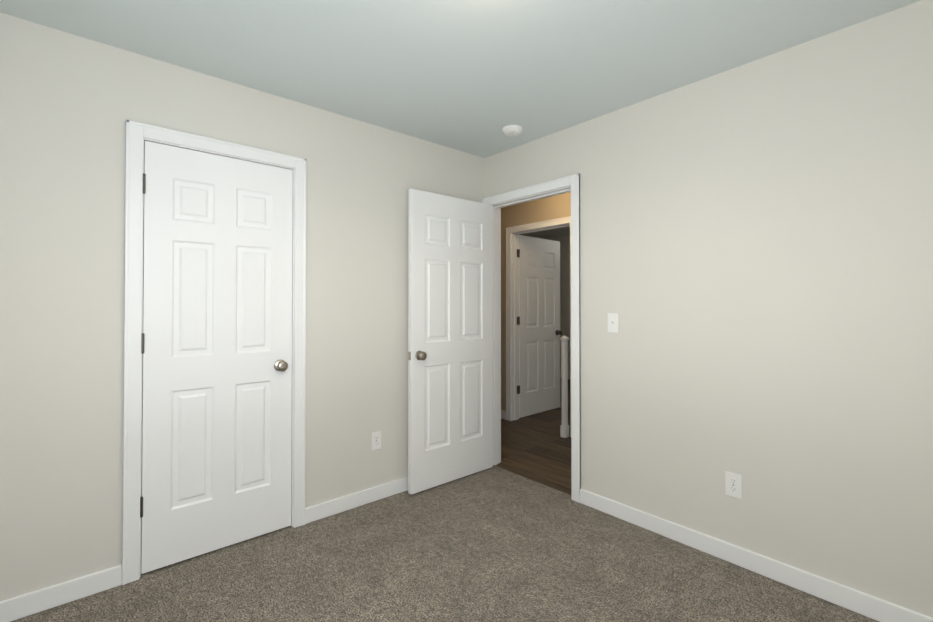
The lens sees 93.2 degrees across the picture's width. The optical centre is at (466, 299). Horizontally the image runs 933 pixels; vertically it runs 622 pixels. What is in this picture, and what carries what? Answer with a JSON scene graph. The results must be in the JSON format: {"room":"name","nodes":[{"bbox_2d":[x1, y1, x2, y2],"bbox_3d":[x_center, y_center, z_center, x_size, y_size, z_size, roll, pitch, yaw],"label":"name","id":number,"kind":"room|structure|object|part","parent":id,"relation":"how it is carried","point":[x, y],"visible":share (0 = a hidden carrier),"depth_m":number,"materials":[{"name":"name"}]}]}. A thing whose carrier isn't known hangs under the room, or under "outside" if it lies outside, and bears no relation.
{"room":"empty bedroom","nodes":[
{"label":"empty bedroom","id":0,"kind":"room"},
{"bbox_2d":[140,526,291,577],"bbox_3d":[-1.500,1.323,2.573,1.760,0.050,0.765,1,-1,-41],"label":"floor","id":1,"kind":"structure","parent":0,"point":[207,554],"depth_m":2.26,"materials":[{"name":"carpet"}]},
{"bbox_2d":[0,13,483,600],"bbox_3d":[-0.978,0.078,2.612,3.110,2.440,0.115,1,-1,-41],"label":"wall","id":2,"kind":"structure","parent":0,"point":[70,105],"depth_m":1.98,"materials":[{"name":"paint"}]},
{"bbox_2d":[140,173,145,516],"bbox_3d":[-1.522,0.210,2.072,0.012,1.605,0.041,1,-1,-41],"label":"hardware piece","id":3,"kind":"object","parent":2,"relation":"attached to","point":[142,347],"visible":0.98,"depth_m":2.06,"materials":[{"name":"grey metal"}]},
{"bbox_2d":[0,477,407,621],"bbox_3d":[-0.935,1.252,2.551,2.880,0.090,0.014,1,-1,-41],"label":"baseboard","id":4,"kind":"structure","parent":2,"relation":"attached to","point":[31,603],"depth_m":1.93,"materials":[{"name":"white wood"}]},
{"bbox_2d":[122,120,306,584],"bbox_3d":[-1.292,0.262,2.335,0.735,2.066,0.115,1,-1,-41],"label":"door frame","id":5,"kind":"structure","parent":2,"relation":"attached to","point":[195,149],"depth_m":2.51,"materials":[{"name":"white wood"}]},
{"bbox_2d":[141,141,292,573],"bbox_3d":[-1.268,0.268,2.308,0.690,2.030,0.145,1,-1,-41],"label":"closet door","id":6,"kind":"structure","parent":2,"relation":"in","point":[217,367],"depth_m":2.26,"materials":[{"name":"white wood"}]},
{"bbox_3d":[-1.046,0.370,2.501,0.100,0.065,0.145,1,-1,-41],"label":"knob","id":7,"kind":"part","parent":6,"relation":"part of","materials":[{"name":"silver metal"}]},
{"bbox_2d":[371,431,380,450],"bbox_3d":[-0.585,0.916,2.866,0.072,0.116,0.008,1,-1,-41],"label":"electrical outlet","id":8,"kind":"object","parent":2,"relation":"attached to","point":[375,440],"visible":1,"depth_m":2.86,"materials":[{"name":"white plastic"}]},
{"bbox_2d":[11,465,878,621],"bbox_3d":[0.047,1.311,1.460,2.920,0.050,2.950,1,-1,-41],"label":"floor carpet","id":9,"kind":"object","parent":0,"point":[495,544],"visible":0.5,"depth_m":2.07,"materials":[{"name":"beige carpet"}]},
{"bbox_2d":[0,0,920,238],"bbox_3d":[0.683,-1.157,3.639,6.945,0.050,5.580,1,-1,-41],"label":"ceiling","id":10,"kind":"structure","parent":0,"point":[473,77],"depth_m":2.00,"materials":[{"name":"paint"}]},
{"bbox_2d":[502,125,522,136],"bbox_3d":[0.305,-1.118,2.937,0.136,0.041,0.136,1,-1,-41],"label":"smoke detector","id":11,"kind":"object","parent":10,"relation":"attached to","point":[512,130],"visible":1,"depth_m":2.90,"materials":[{"name":"white plastic"}]},
{"bbox_2d":[494,378,570,494],"bbox_3d":[1.819,1.343,4.532,3.795,0.050,5.465,1,-1,-41],"label":"floor","id":12,"kind":"structure","parent":0,"point":[536,447],"depth_m":3.89,"materials":[{"name":"brown wood"}]},
{"bbox_2d":[560,335,568,437],"bbox_3d":[0.943,0.828,4.236,0.064,0.974,0.064,1,-1,-41],"label":"newel post","id":13,"kind":"object","parent":12,"relation":"on","point":[564,426],"visible":1,"depth_m":4.22,"materials":[{"name":"white wood"}]},
{"bbox_2d":[501,192,570,410],"bbox_3d":[1.247,0.093,4.044,0.115,2.440,5.465,1,-1,-41],"label":"wall","id":14,"kind":"structure","parent":0,"point":[548,208],"depth_m":4.77,"materials":[{"name":"paint"}]},
{"bbox_2d":[501,410,505,419],"bbox_3d":[1.161,1.268,4.033,0.014,0.090,5.350,1,-1,-41],"label":"baseboard","id":15,"kind":"structure","parent":14,"relation":"attached to","point":[503,414],"depth_m":4.88,"materials":[{"name":"white wood"}]},
{"bbox_2d":[506,216,570,436],"bbox_3d":[0.789,0.261,4.565,0.155,2.115,0.906,1,-1,-41],"label":"door frame","id":16,"kind":"structure","parent":14,"relation":"attached to","point":[543,224],"depth_m":4.82,"materials":[{"name":"white wood"}]},
{"bbox_2d":[517,235,561,417],"bbox_3d":[0.842,0.297,5.151,0.811,2.030,0.145,1,-1,-43],"label":"hall door","id":17,"kind":"structure","parent":14,"relation":"in","point":[540,332],"depth_m":5.13,"materials":[{"name":"white wood"}]},
{"bbox_3d":[0.573,0.239,4.880,0.048,1.606,0.012,1,-1,-41],"label":"hall door jamb hinge","id":18,"kind":"part","parent":17,"relation":"part of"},
{"bbox_2d":[547,236,569,378],"bbox_3d":[2.674,0.119,6.535,0.115,2.440,3.600,1,-1,-41],"label":"wall","id":19,"kind":"structure","parent":0,"point":[564,285],"depth_m":7.57,"materials":[{"name":"paint"}]},
{"bbox_2d":[484,0,932,617],"bbox_3d":[1.196,0.076,2.404,0.115,2.440,3.065,1,-1,-41],"label":"wall","id":20,"kind":"structure","parent":0,"point":[756,254],"depth_m":2.05,"materials":[{"name":"paint"}]},
{"bbox_2d":[408,188,492,494],"bbox_3d":[-0.092,0.277,3.188,0.763,2.030,0.145,1,-1,-41],"label":"entry door","id":21,"kind":"structure","parent":20,"relation":"in","point":[450,338],"depth_m":3.14,"materials":[{"name":"white wood"}]},
{"bbox_3d":[-0.342,0.375,2.969,0.100,0.065,0.145,1,-1,-41],"label":"knob","id":22,"kind":"part","parent":21,"relation":"part of","materials":[{"name":"silver metal"}]},
{"bbox_2d":[483,173,580,502],"bbox_3d":[0.480,0.247,3.219,0.155,2.115,0.906,1,-1,-41],"label":"door frame","id":23,"kind":"structure","parent":20,"relation":"attached to","point":[573,181],"depth_m":2.87,"materials":[{"name":"white wood"}]},
{"bbox_2d":[608,313,618,332],"bbox_3d":[0.879,0.140,2.660,0.023,0.116,0.072,1,-1,-41],"label":"light switch","id":24,"kind":"object","parent":20,"relation":"attached to","point":[613,322],"visible":1,"depth_m":2.66,"materials":[{"name":"white plastic"}]},
{"bbox_2d":[725,471,741,498],"bbox_3d":[1.312,0.911,2.169,0.008,0.116,0.072,1,-1,-41],"label":"electrical outlet","id":25,"kind":"object","parent":20,"relation":"attached to","point":[733,484],"visible":1,"depth_m":2.17,"materials":[{"name":"white plastic"}]},
{"bbox_2d":[580,489,932,621],"bbox_3d":[1.406,1.247,2.054,0.014,0.090,2.051,1,-1,-41],"label":"baseboard","id":26,"kind":"structure","parent":20,"relation":"attached to","point":[865,604],"depth_m":2.06,"materials":[{"name":"white wood"}]}
]}

